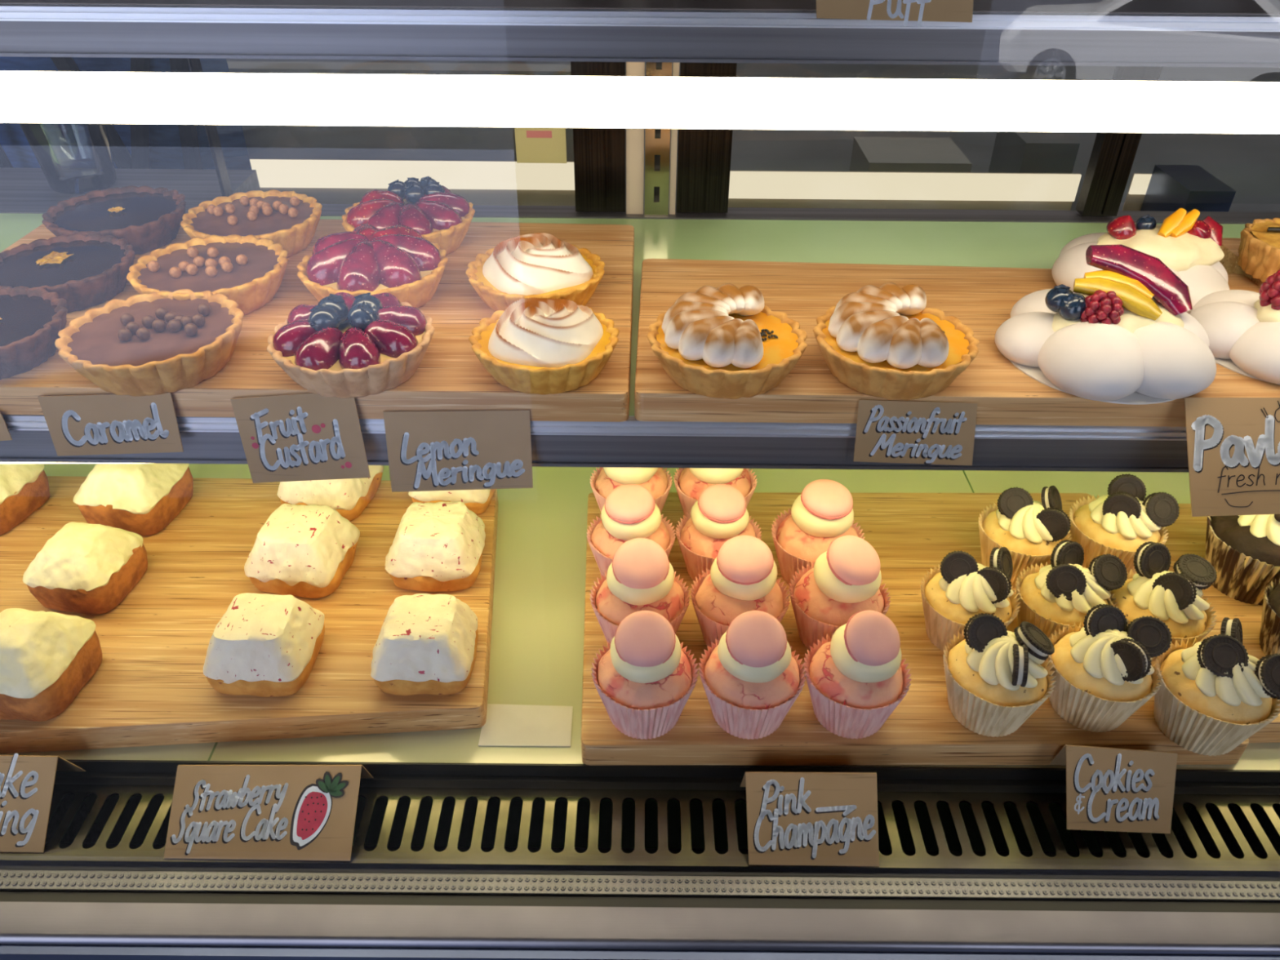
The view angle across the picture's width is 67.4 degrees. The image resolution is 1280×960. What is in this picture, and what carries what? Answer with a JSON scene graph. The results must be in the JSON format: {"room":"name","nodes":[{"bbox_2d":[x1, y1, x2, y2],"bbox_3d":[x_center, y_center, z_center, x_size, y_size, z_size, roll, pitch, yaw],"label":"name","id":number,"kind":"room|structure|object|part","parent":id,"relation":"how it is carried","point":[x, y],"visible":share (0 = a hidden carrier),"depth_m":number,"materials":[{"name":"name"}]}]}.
{"room":"food shop","nodes":[
{"label":"food shop","id":0,"kind":"room"},
{"bbox_3d":[-0.007,0.787,1.499,6.000,0.050,4.100,0,36,0],"label":"floor","id":1,"kind":"structure","parent":0,"visible":0},
{"bbox_2d":[0,167,1279,959],"bbox_3d":[-0.001,0.145,0.894,1.660,1.700,0.685,1,36,0],"label":"display case","id":2,"kind":"object","parent":1,"relation":"on","point":[462,849],"visible":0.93,"depth_m":0.63,"materials":[{"name":"green"}]},
{"bbox_2d":[0,753,85,852],"bbox_3d":[-0.440,0.205,0.628,0.121,0.046,0.056,1,36,0],"label":"tent card","id":3,"kind":"object","parent":2,"relation":"on","point":[27,782],"visible":1,"depth_m":0.62,"materials":[{"name":"brown cardboard"}]},
{"bbox_2d":[18,123,116,194],"bbox_3d":[-0.534,-0.321,0.898,0.077,0.089,0.077,1,36,0],"label":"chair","id":4,"kind":"object","parent":2,"relation":"on","point":[34,133],"visible":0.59,"depth_m":0.90,"materials":[{"name":"glass"}]},
{"bbox_3d":[-0.816,0.149,0.905,0.030,1.670,0.679,0,36,0],"label":"panel","id":5,"kind":"part","parent":2,"relation":"part of","materials":[{"name":"black metal"}]},
{"bbox_2d":[0,475,498,754],"bbox_3d":[-0.437,0.094,0.769,0.656,0.022,0.305,1,36,0],"label":"serving board","id":6,"kind":"object","parent":2,"relation":"on","point":[149,686],"visible":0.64,"depth_m":0.72,"materials":[{"name":"brown wood"}]},
{"bbox_2d":[0,463,49,535],"bbox_3d":[-0.563,0.003,0.825,0.079,0.059,0.078,9,37,11],"label":"cake","id":7,"kind":"object","parent":6,"relation":"on","point":[24,487],"visible":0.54,"depth_m":0.82,"materials":[{"name":"food"}]},
{"bbox_2d":[0,608,102,721],"bbox_3d":[-0.425,0.122,0.664,0.074,0.057,0.075,4,36,5],"label":"cake","id":8,"kind":"object","parent":6,"relation":"on","point":[46,659],"visible":1,"depth_m":0.65,"materials":[{"name":"white food"}]},
{"bbox_2d":[22,521,147,613],"bbox_3d":[-0.432,0.063,0.748,0.071,0.053,0.070,6,36,8],"label":"cake","id":9,"kind":"object","parent":6,"relation":"on","point":[84,568],"visible":1,"depth_m":0.73,"materials":[{"name":"beige food"}]},
{"bbox_2d":[73,463,193,535],"bbox_3d":[-0.435,0.004,0.826,0.077,0.058,0.076,6,36,8],"label":"cake","id":10,"kind":"object","parent":6,"relation":"on","point":[140,499],"visible":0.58,"depth_m":0.80,"materials":[{"name":"white food"}]},
{"bbox_2d":[203,592,324,697],"bbox_3d":[-0.269,0.113,0.684,0.075,0.050,0.074,2,36,2],"label":"cake","id":11,"kind":"object","parent":6,"relation":"on","point":[264,645],"visible":1,"depth_m":0.66,"materials":[{"name":"beige food"}]},
{"bbox_2d":[244,503,359,598],"bbox_3d":[-0.270,0.052,0.767,0.075,0.051,0.075,5,36,6],"label":"cake","id":12,"kind":"object","parent":6,"relation":"on","point":[304,551],"visible":1,"depth_m":0.74,"materials":[{"name":"beige food"}]},
{"bbox_2d":[276,465,383,520],"bbox_3d":[-0.273,-0.005,0.845,0.076,0.052,0.076,8,37,10],"label":"cake","id":13,"kind":"object","parent":6,"relation":"on","point":[349,497],"visible":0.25,"depth_m":0.82,"materials":[{"name":"beige food"}]},
{"bbox_2d":[370,593,478,695],"bbox_3d":[-0.154,0.113,0.686,0.072,0.049,0.072,-1,36,-2],"label":"cake","id":14,"kind":"object","parent":6,"relation":"on","point":[426,643],"visible":1,"depth_m":0.66,"materials":[{"name":"beige food"}]},
{"bbox_2d":[385,501,485,591],"bbox_3d":[-0.164,0.050,0.773,0.077,0.050,0.076,1,36,0],"label":"cake","id":15,"kind":"object","parent":6,"relation":"on","point":[436,547],"visible":1,"depth_m":0.75,"materials":[{"name":"beige food"}]},
{"bbox_2d":[408,488,495,514],"bbox_3d":[-0.165,-0.008,0.852,0.074,0.051,0.075,3,36,3],"label":"cake","id":16,"kind":"object","parent":6,"relation":"on","point":[477,501],"visible":0.1,"depth_m":0.83,"materials":[{"name":"beige food"}]},
{"bbox_2d":[163,764,373,861],"bbox_3d":[-0.244,0.211,0.629,0.123,0.038,0.062,1,36,0],"label":"tent card","id":17,"kind":"object","parent":2,"relation":"on","point":[287,812],"visible":1,"depth_m":0.62,"materials":[{"name":"brown cardboard"}]},
{"bbox_2d":[187,57,626,212],"bbox_3d":[-0.192,-0.438,0.735,0.361,0.471,0.018,1,36,0],"label":"window frame","id":18,"kind":"structure","parent":2,"relation":"attached to","point":[599,153],"depth_m":0.84,"materials":[{"name":"black wood"}]},
{"bbox_2d":[514,127,566,163],"bbox_3d":[-0.087,-0.295,0.838,0.044,0.036,0.001,1,36,0],"label":"sticker","id":19,"kind":"object","parent":18,"relation":"attached to","point":[533,144],"visible":0.82,"depth_m":0.84,"materials":[{"name":"beige paper"}]},
{"bbox_2d":[478,703,573,746],"bbox_3d":[-0.080,0.174,0.682,0.064,0.001,0.037,1,36,0],"label":"paper sheet","id":20,"kind":"object","parent":2,"relation":"on","point":[505,725],"visible":1,"depth_m":0.68,"materials":[{"name":"white paper"}]},
{"bbox_2d":[0,213,1244,472],"bbox_3d":[0.001,-0.121,0.738,1.600,0.036,0.340,1,36,0],"label":"glass shelf","id":21,"kind":"object","parent":2,"relation":"attached to","point":[632,442],"visible":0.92,"depth_m":0.61,"materials":[{"name":"clear glass"}]},
{"bbox_2d":[0,413,12,440],"bbox_3d":[-0.427,-0.036,0.585,0.077,0.038,0.009,1,36,0],"label":"name card","id":22,"kind":"object","parent":21,"relation":"attached to","point":[5,435],"visible":1,"depth_m":0.59,"materials":[{"name":"brown cardboard"}]},
{"bbox_2d":[0,462,142,463],"bbox_3d":[0.000,-0.020,0.659,1.490,0.018,0.016,0,36,0],"label":"tube light","id":23,"kind":"object","parent":21,"relation":"attached to","point":[0,462],"visible":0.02,"depth_m":0.66,"materials":[{"name":"white"}]},
{"bbox_2d":[37,392,183,456],"bbox_3d":[-0.323,-0.034,0.588,0.081,0.043,0.007,1,36,0],"label":"name card","id":24,"kind":"object","parent":21,"relation":"attached to","point":[95,424],"visible":1,"depth_m":0.59,"materials":[{"name":"brown cardboard"}]},
{"bbox_2d":[230,392,370,483],"bbox_3d":[-0.208,-0.026,0.590,0.079,0.063,0.011,1,36,0],"label":"name card","id":25,"kind":"object","parent":21,"relation":"attached to","point":[300,437],"visible":1,"depth_m":0.59,"materials":[{"name":"brown cardboard"}]},
{"bbox_2d":[0,219,634,422],"bbox_3d":[-0.255,-0.130,0.699,0.499,0.020,0.286,1,36,0],"label":"serving board","id":26,"kind":"object","parent":21,"relation":"on","point":[450,375],"visible":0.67,"depth_m":0.60,"materials":[{"name":"brown wood"}]},
{"bbox_2d":[0,286,67,379],"bbox_3d":[-0.411,-0.090,0.603,0.100,0.026,0.100,-17,40,-23],"label":"tart","id":27,"kind":"object","parent":26,"relation":"on","point":[31,322],"visible":0.93,"depth_m":0.60,"materials":[{"name":"brown food"}]},
{"bbox_2d":[0,232,134,313],"bbox_3d":[-0.408,-0.144,0.678,0.100,0.026,0.101,14,38,18],"label":"tart","id":28,"kind":"object","parent":26,"relation":"on","point":[86,272],"visible":0.87,"depth_m":0.67,"materials":[{"name":"brown food"}]},
{"bbox_2d":[41,185,186,254],"bbox_3d":[-0.410,-0.203,0.758,0.104,0.027,0.104,-6,37,-9],"label":"tart","id":29,"kind":"object","parent":26,"relation":"on","point":[148,218],"visible":0.88,"depth_m":0.75,"materials":[{"name":"brown food"}]},
{"bbox_2d":[54,288,244,396],"bbox_3d":[-0.299,-0.085,0.594,0.106,0.031,0.107,1,36,0],"label":"tart","id":30,"kind":"object","parent":26,"relation":"on","point":[151,344],"visible":1,"depth_m":0.58,"materials":[{"name":"brown food"}]},
{"bbox_2d":[126,234,288,315],"bbox_3d":[-0.299,-0.142,0.672,0.105,0.030,0.105,1,36,0],"label":"tart","id":31,"kind":"object","parent":26,"relation":"on","point":[250,273],"visible":0.88,"depth_m":0.66,"materials":[{"name":"brown food"}]},
{"bbox_2d":[180,189,322,257],"bbox_3d":[-0.300,-0.199,0.750,0.104,0.030,0.105,1,36,0],"label":"tart","id":32,"kind":"object","parent":26,"relation":"on","point":[291,220],"visible":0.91,"depth_m":0.74,"materials":[{"name":"brown food"}]},
{"bbox_2d":[266,292,435,398],"bbox_3d":[-0.176,-0.088,0.587,0.099,0.046,0.099,29,45,33],"label":"tart","id":33,"kind":"object","parent":26,"relation":"on","point":[344,345],"visible":1,"depth_m":0.57,"materials":[{"name":"red food"}]},
{"bbox_2d":[297,222,448,307],"bbox_3d":[-0.186,-0.150,0.673,0.105,0.044,0.106,1,36,0],"label":"tart","id":34,"kind":"object","parent":26,"relation":"on","point":[397,260],"visible":0.91,"depth_m":0.65,"materials":[{"name":"red food"}]},
{"bbox_2d":[341,176,475,255],"bbox_3d":[-0.180,-0.206,0.749,0.102,0.045,0.102,-2,36,-3],"label":"tart","id":35,"kind":"object","parent":26,"relation":"on","point":[442,216],"visible":0.8,"depth_m":0.73,"materials":[{"name":"red food"}]},
{"bbox_2d":[466,232,604,312],"bbox_3d":[-0.072,-0.146,0.671,0.096,0.042,0.096,-21,41,-27],"label":"tart","id":36,"kind":"object","parent":26,"relation":"on","point":[536,265],"visible":0.99,"depth_m":0.65,"materials":[{"name":"white food"}]},
{"bbox_2d":[468,297,619,395],"bbox_3d":[-0.059,-0.087,0.592,0.092,0.040,0.091,-15,39,-20],"label":"tart","id":37,"kind":"object","parent":26,"relation":"on","point":[543,346],"visible":1,"depth_m":0.57,"materials":[{"name":"white food"}]},
{"bbox_2d":[383,409,533,492],"bbox_3d":[-0.112,-0.018,0.597,0.090,0.057,0.009,1,36,0],"label":"name card","id":38,"kind":"object","parent":21,"relation":"attached to","point":[433,450],"visible":1,"depth_m":0.60,"materials":[{"name":"brown cardboard"}]},
{"bbox_3d":[0.000,-0.020,0.607,1.600,0.025,0.006,0,36,0],"label":"rail","id":39,"kind":"part","parent":21,"relation":"part of","materials":[{"name":"grey metal"}]},
{"bbox_3d":[0.000,-0.033,0.596,1.600,0.010,0.008,0,36,0],"label":"rail trim","id":40,"kind":"part","parent":21,"relation":"part of","materials":[{"name":"grey metal"}]},
{"bbox_2d":[853,399,977,465],"bbox_3d":[0.170,-0.029,0.588,0.075,0.043,0.007,1,36,0],"label":"name card","id":41,"kind":"object","parent":21,"relation":"attached to","point":[888,431],"visible":1,"depth_m":0.59,"materials":[{"name":"brown cardboard"}]},
{"bbox_2d":[634,258,1279,426],"bbox_3d":[0.227,-0.102,0.666,0.460,0.020,0.204,1,36,0],"label":"serving board","id":42,"kind":"object","parent":21,"relation":"on","point":[982,299],"visible":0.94,"depth_m":0.61,"materials":[{"name":"brown wood"}]},
{"bbox_2d":[646,283,807,399],"bbox_3d":[0.053,-0.087,0.590,0.098,0.043,0.098,30,45,34],"label":"tart","id":43,"kind":"object","parent":42,"relation":"on","point":[723,341],"visible":1,"depth_m":0.57,"materials":[{"name":"orange food"}]},
{"bbox_2d":[813,282,979,399],"bbox_3d":[0.157,-0.087,0.591,0.099,0.044,0.099,-12,38,-16],"label":"tart","id":44,"kind":"object","parent":42,"relation":"on","point":[883,341],"visible":1,"depth_m":0.57,"materials":[{"name":"orange food"}]},
{"bbox_2d":[995,244,1216,404],"bbox_3d":[0.296,-0.106,0.600,0.132,0.067,0.123,-2,36,-4],"label":"pavlova","id":45,"kind":"object","parent":42,"relation":"on","point":[1124,333],"visible":1,"depth_m":0.58,"materials":[{"name":"white food"}]},
{"bbox_2d":[1051,208,1229,314],"bbox_3d":[0.363,-0.164,0.685,0.124,0.061,0.119,1,36,0],"label":"pavlova","id":46,"kind":"object","parent":42,"relation":"on","point":[1188,246],"visible":0.63,"depth_m":0.67,"materials":[{"name":"white food"}]},
{"bbox_2d":[1189,269,1279,384],"bbox_3d":[0.415,-0.108,0.613,0.117,0.056,0.106,1,36,0],"label":"pavlova","id":47,"kind":"object","parent":42,"relation":"on","point":[1242,327],"visible":0.97,"depth_m":0.60,"materials":[{"name":"white food"}]},
{"bbox_2d":[1184,397,1279,516],"bbox_3d":[0.373,-0.014,0.568,0.098,0.055,0.046,1,36,0],"label":"name card","id":48,"kind":"object","parent":21,"relation":"attached to","point":[1233,443],"visible":1,"depth_m":0.57,"materials":[{"name":"brown cardboard"}]},
{"bbox_2d":[1219,237,1263,287],"bbox_3d":[0.620,-0.135,0.712,0.322,0.026,0.160,1,36,0],"label":"serving board","id":49,"kind":"object","parent":21,"relation":"on","point":[1229,246],"visible":0.06,"depth_m":0.75,"materials":[{"name":"brown wood"}]},
{"bbox_2d":[1237,217,1279,282],"bbox_3d":[0.483,-0.168,0.705,0.080,0.032,0.079,1,36,0],"label":"tart","id":50,"kind":"object","parent":49,"relation":"on","point":[1259,250],"visible":0.97,"depth_m":0.70,"materials":[{"name":"orange food"}]},
{"bbox_3d":[-0.002,0.240,1.229,1.600,1.153,0.014,0,36,0],"label":"panel","id":51,"kind":"part","parent":2,"relation":"part of","materials":[{"name":"black metal"}]},
{"bbox_2d":[0,0,1279,67],"bbox_3d":[0.003,-0.311,0.592,1.600,0.022,0.352,1,36,0],"label":"glass shelf","id":52,"kind":"object","parent":2,"relation":"attached to","point":[1237,33],"visible":1,"depth_m":0.45,"materials":[{"name":"clear glass"}]},
{"bbox_2d":[0,71,1279,133],"bbox_3d":[0.002,-0.200,0.510,1.490,0.028,0.028,1,36,0],"label":"tube light","id":53,"kind":"object","parent":52,"relation":"attached to","point":[25,96],"visible":1,"depth_m":0.50,"materials":[{"name":"white"}]},
{"bbox_3d":[0.003,-0.319,0.591,1.600,0.008,0.344,0,36,0],"label":"shelf panel","id":54,"kind":"part","parent":52,"relation":"part of","materials":[{"name":"clear glass"}]},
{"bbox_3d":[0.002,-0.216,0.449,1.600,0.006,0.008,0,36,0],"label":"rail trim","id":55,"kind":"part","parent":52,"relation":"part of","materials":[{"name":"silver metal"}]},
{"bbox_3d":[0.002,-0.208,0.456,1.600,0.016,0.006,0,36,0],"label":"rail","id":56,"kind":"part","parent":52,"relation":"part of","materials":[{"name":"grey metal"}]},
{"bbox_2d":[816,0,973,26],"bbox_3d":[0.115,-0.224,0.433,0.075,0.034,0.006,1,36,0],"label":"name card","id":57,"kind":"object","parent":52,"relation":"attached to","point":[919,11],"visible":1,"depth_m":0.44,"materials":[{"name":"brown cardboard"}]},
{"bbox_2d":[0,784,1279,871],"bbox_3d":[-0.023,0.229,0.640,1.601,0.002,0.062,1,36,0],"label":"vent grille","id":58,"kind":"object","parent":2,"relation":"attached to","point":[1220,796],"depth_m":0.64,"materials":[{"name":"metal"}]},
{"bbox_3d":[0.002,-0.236,0.882,1.600,0.021,0.028,0,36,0],"label":"sill","id":59,"kind":"part","parent":2,"relation":"part of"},
{"bbox_3d":[-0.006,0.638,0.832,1.600,0.875,0.005,1,36,0],"label":"panel","id":60,"kind":"part","parent":2,"relation":"part of","materials":[{"name":"grey metal"}]},
{"bbox_2d":[626,62,679,216],"bbox_3d":[0.011,-0.431,0.734,0.044,0.470,0.010,1,36,0],"label":"upright","id":61,"kind":"object","parent":2,"relation":"attached to","point":[657,140],"visible":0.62,"depth_m":0.84,"materials":[{"name":"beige metal"}]},
{"bbox_2d":[740,771,879,866],"bbox_3d":[0.111,0.214,0.624,0.085,0.042,0.055,1,36,0],"label":"tent card","id":62,"kind":"object","parent":2,"relation":"on","point":[824,819],"visible":1,"depth_m":0.62,"materials":[{"name":"brown cardboard"}]},
{"bbox_2d":[581,492,1248,765],"bbox_3d":[0.183,0.103,0.765,0.461,0.022,0.289,1,36,0],"label":"serving board","id":63,"kind":"object","parent":2,"relation":"on","point":[910,534],"visible":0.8,"depth_m":0.67,"materials":[{"name":"brown wood"}]},
{"bbox_2d":[589,466,672,514],"bbox_3d":[-0.007,0.001,0.816,0.071,0.081,0.070,1,36,0],"label":"cupcake","id":64,"kind":"object","parent":63,"relation":"on","point":[657,481],"visible":0.33,"depth_m":0.80,"materials":[{"name":"pink food"}]},
{"bbox_2d":[586,484,675,577],"bbox_3d":[-0.007,0.042,0.757,0.071,0.082,0.071,1,36,0],"label":"cupcake","id":65,"kind":"object","parent":63,"relation":"on","point":[629,511],"visible":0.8,"depth_m":0.73,"materials":[{"name":"pink food"}]},
{"bbox_2d":[589,537,690,643],"bbox_3d":[0.000,0.082,0.697,0.074,0.088,0.073,1,36,0],"label":"cupcake","id":66,"kind":"object","parent":63,"relation":"on","point":[640,575],"visible":0.84,"depth_m":0.67,"materials":[{"name":"pink food"}]},
{"bbox_2d":[591,610,698,739],"bbox_3d":[0.003,0.125,0.640,0.072,0.086,0.072,1,36,0],"label":"cupcake","id":67,"kind":"object","parent":63,"relation":"on","point":[644,680],"visible":1,"depth_m":0.62,"materials":[{"name":"pink food"}]},
{"bbox_2d":[673,467,757,516],"bbox_3d":[0.064,0.000,0.817,0.072,0.082,0.071,-28,45,-34],"label":"cupcake","id":68,"kind":"object","parent":63,"relation":"on","point":[690,482],"visible":0.3,"depth_m":0.80,"materials":[{"name":"pink food"}]},
{"bbox_2d":[675,484,761,582],"bbox_3d":[0.062,0.041,0.762,0.068,0.080,0.069,16,39,20],"label":"cupcake","id":69,"kind":"object","parent":63,"relation":"on","point":[720,513],"visible":0.79,"depth_m":0.74,"materials":[{"name":"pink food"}]},
{"bbox_2d":[689,535,790,648],"bbox_3d":[0.073,0.083,0.699,0.073,0.086,0.073,1,36,0],"label":"cupcake","id":70,"kind":"object","parent":63,"relation":"on","point":[742,577],"visible":0.85,"depth_m":0.68,"materials":[{"name":"pink food"}]},
{"bbox_2d":[698,610,806,739],"bbox_3d":[0.075,0.126,0.641,0.072,0.086,0.072,-10,37,-14],"label":"cupcake","id":71,"kind":"object","parent":63,"relation":"on","point":[751,678],"visible":1,"depth_m":0.62,"materials":[{"name":"pink food"}]},
{"bbox_2d":[771,479,864,586],"bbox_3d":[0.140,0.042,0.757,0.073,0.085,0.073,1,36,0],"label":"cupcake","id":72,"kind":"object","parent":63,"relation":"on","point":[823,513],"visible":0.84,"depth_m":0.74,"materials":[{"name":"pink food"}]},
{"bbox_2d":[788,535,890,648],"bbox_3d":[0.146,0.081,0.700,0.074,0.089,0.074,24,42,28],"label":"cupcake","id":73,"kind":"object","parent":63,"relation":"on","point":[845,580],"visible":0.85,"depth_m":0.68,"materials":[{"name":"pink food"}]},
{"bbox_2d":[803,609,911,738],"bbox_3d":[0.145,0.125,0.641,0.071,0.087,0.072,-6,36,-9],"label":"cupcake","id":74,"kind":"object","parent":63,"relation":"on","point":[856,677],"visible":1,"depth_m":0.62,"materials":[{"name":"pink food"}]},
{"bbox_2d":[920,546,1020,651],"bbox_3d":[0.242,0.087,0.706,0.071,0.074,0.071,1,36,0],"label":"cupcake","id":75,"kind":"object","parent":63,"relation":"on","point":[962,588],"visible":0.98,"depth_m":0.69,"materials":[{"name":"beige food"}]},
{"bbox_2d":[942,613,1056,737],"bbox_3d":[0.241,0.129,0.647,0.073,0.076,0.073,-8,37,-12],"label":"cupcake","id":76,"kind":"object","parent":63,"relation":"on","point":[997,677],"visible":1,"depth_m":0.63,"materials":[{"name":"beige food"}]},
{"bbox_2d":[977,485,1071,586],"bbox_3d":[0.307,0.042,0.769,0.071,0.074,0.071,11,37,14],"label":"cupcake","id":77,"kind":"object","parent":63,"relation":"on","point":[1030,530],"visible":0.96,"depth_m":0.75,"materials":[{"name":"beige food"}]},
{"bbox_2d":[1015,539,1127,638],"bbox_3d":[0.312,0.087,0.706,0.071,0.075,0.071,18,40,23],"label":"cupcake","id":78,"kind":"object","parent":63,"relation":"on","point":[1060,593],"visible":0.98,"depth_m":0.69,"materials":[{"name":"beige food"}]},
{"bbox_2d":[1047,604,1172,732],"bbox_3d":[0.314,0.126,0.650,0.075,0.077,0.073,1,36,0],"label":"cupcake","id":79,"kind":"object","parent":63,"relation":"on","point":[1104,670],"visible":0.99,"depth_m":0.64,"materials":[{"name":"beige food"}]},
{"bbox_2d":[1069,473,1179,574],"bbox_3d":[0.384,0.037,0.772,0.076,0.079,0.074,1,36,0],"label":"cupcake","id":80,"kind":"object","parent":63,"relation":"on","point":[1117,523],"visible":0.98,"depth_m":0.75,"materials":[{"name":"beige food"}]},
{"bbox_2d":[1106,541,1217,666],"bbox_3d":[0.377,0.091,0.696,0.074,0.081,0.074,7,36,9],"label":"cupcake","id":81,"kind":"object","parent":63,"relation":"on","point":[1175,598],"visible":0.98,"depth_m":0.68,"materials":[{"name":"beige food"}]},
{"bbox_2d":[1153,617,1279,755],"bbox_3d":[0.382,0.135,0.635,0.078,0.081,0.076,1,36,0],"label":"cupcake","id":82,"kind":"object","parent":63,"relation":"on","point":[1213,695],"visible":1,"depth_m":0.62,"materials":[{"name":"beige food"}]},
{"bbox_2d":[675,62,1162,216],"bbox_3d":[0.233,-0.435,0.735,0.398,0.471,0.018,1,36,0],"label":"window frame","id":83,"kind":"structure","parent":2,"relation":"attached to","point":[704,155],"depth_m":0.84,"materials":[{"name":"black wood"}]},
{"bbox_2d":[1049,744,1177,833],"bbox_3d":[0.314,0.199,0.628,0.075,0.048,0.042,1,36,0],"label":"tent card","id":84,"kind":"object","parent":2,"relation":"on","point":[1115,789],"visible":1,"depth_m":0.62,"materials":[{"name":"brown cardboard"}]},
{"bbox_2d":[1164,503,1279,742],"bbox_3d":[0.595,0.104,0.769,0.369,0.022,0.250,1,36,0],"label":"serving board","id":85,"kind":"object","parent":2,"relation":"on","point":[1187,535],"visible":0.02,"depth_m":0.76,"materials":[{"name":"brown wood"}]},
{"bbox_2d":[1204,514,1279,604],"bbox_3d":[0.490,0.050,0.756,0.085,0.079,0.085,-10,37,-14],"label":"cupcake","id":86,"kind":"object","parent":85,"relation":"on","point":[1243,551],"visible":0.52,"depth_m":0.74,"materials":[{"name":"brown food"}]},
{"bbox_2d":[1259,577,1279,655],"bbox_3d":[0.489,0.101,0.694,0.074,0.070,0.074,25,43,30],"label":"cupcake","id":87,"kind":"object","parent":85,"relation":"on","point":[1269,637],"visible":0.94,"depth_m":0.70,"materials":[{"name":"brown food"}]},
{"bbox_3d":[0.814,0.163,0.905,0.030,1.670,0.679,0,36,0],"label":"panel","id":88,"kind":"part","parent":2,"relation":"part of","materials":[{"name":"black metal"}]},
{"bbox_2d":[226,58,1279,212],"bbox_3d":[0.001,-0.147,1.883,3.200,1.010,1.180,1,36,0],"label":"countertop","id":89,"kind":"structure","parent":1,"relation":"on","point":[1249,164],"depth_m":1.61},
{"bbox_2d":[0,56,252,169],"bbox_3d":[-0.687,-0.506,1.155,0.360,0.424,0.047,1,36,0],"label":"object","id":90,"kind":"structure","parent":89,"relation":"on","point":[133,146],"depth_m":1.21,"materials":[{"name":"black"}]},
{"bbox_2d":[226,61,573,161],"bbox_3d":[-0.330,-0.462,1.298,0.492,0.183,0.040,1,36,0],"label":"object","id":91,"kind":"object","parent":89,"relation":"on","point":[262,141],"visible":0.21,"depth_m":1.28,"materials":[{"name":"grey"}]},
{"bbox_2d":[249,158,575,205],"bbox_3d":[-0.317,-0.387,1.283,0.464,0.079,0.007,1,36,0],"label":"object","id":92,"kind":"object","parent":89,"relation":"on","point":[329,181],"visible":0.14,"depth_m":1.27,"materials":[{"name":"white"}]},
{"bbox_2d":[249,159,574,190],"bbox_3d":[-0.317,-0.403,1.269,0.464,0.036,0.004,0,36,0],"label":"diffuser","id":93,"kind":"object","parent":92,"relation":"attached to","point":[272,174],"depth_m":1.27,"materials":[{"name":"white plastic"}]},
{"bbox_2d":[728,170,1081,210],"bbox_3d":[0.346,-0.377,1.286,0.468,0.069,0.007,1,36,0],"label":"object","id":94,"kind":"object","parent":89,"relation":"on","point":[747,188],"visible":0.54,"depth_m":1.28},
{"bbox_2d":[849,137,972,172],"bbox_3d":[0.387,-0.448,1.390,0.142,0.060,0.120,1,36,0],"label":"box","id":95,"kind":"object","parent":89,"relation":"on","point":[897,154],"visible":0.57,"depth_m":1.36,"materials":[{"name":"grey"}]},
{"bbox_2d":[988,131,1079,173],"bbox_3d":[0.559,-0.453,1.373,0.072,0.092,0.120,1,36,0],"label":"box","id":96,"kind":"object","parent":89,"relation":"on","point":[1013,152],"visible":0.36,"depth_m":1.32,"materials":[{"name":"black"}]},
{"bbox_2d":[1121,173,1151,210],"bbox_3d":[0.663,-0.375,1.285,0.024,0.070,0.007,1,36,0],"label":"lamp","id":97,"kind":"object","parent":89,"relation":"on","point":[1140,182],"visible":0.82,"depth_m":1.28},
{"bbox_2d":[1128,173,1151,194],"bbox_3d":[0.663,-0.392,1.271,0.024,0.026,0.004,0,36,0],"label":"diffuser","id":98,"kind":"object","parent":97,"relation":"attached to","point":[1139,184],"depth_m":1.27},
{"bbox_2d":[1140,164,1235,211],"bbox_3d":[0.700,-0.348,1.238,0.056,0.083,0.100,1,36,0],"label":"box","id":99,"kind":"object","parent":89,"relation":"on","point":[1171,188],"visible":0.57,"depth_m":1.21,"materials":[{"name":"black plastic"}]}
]}

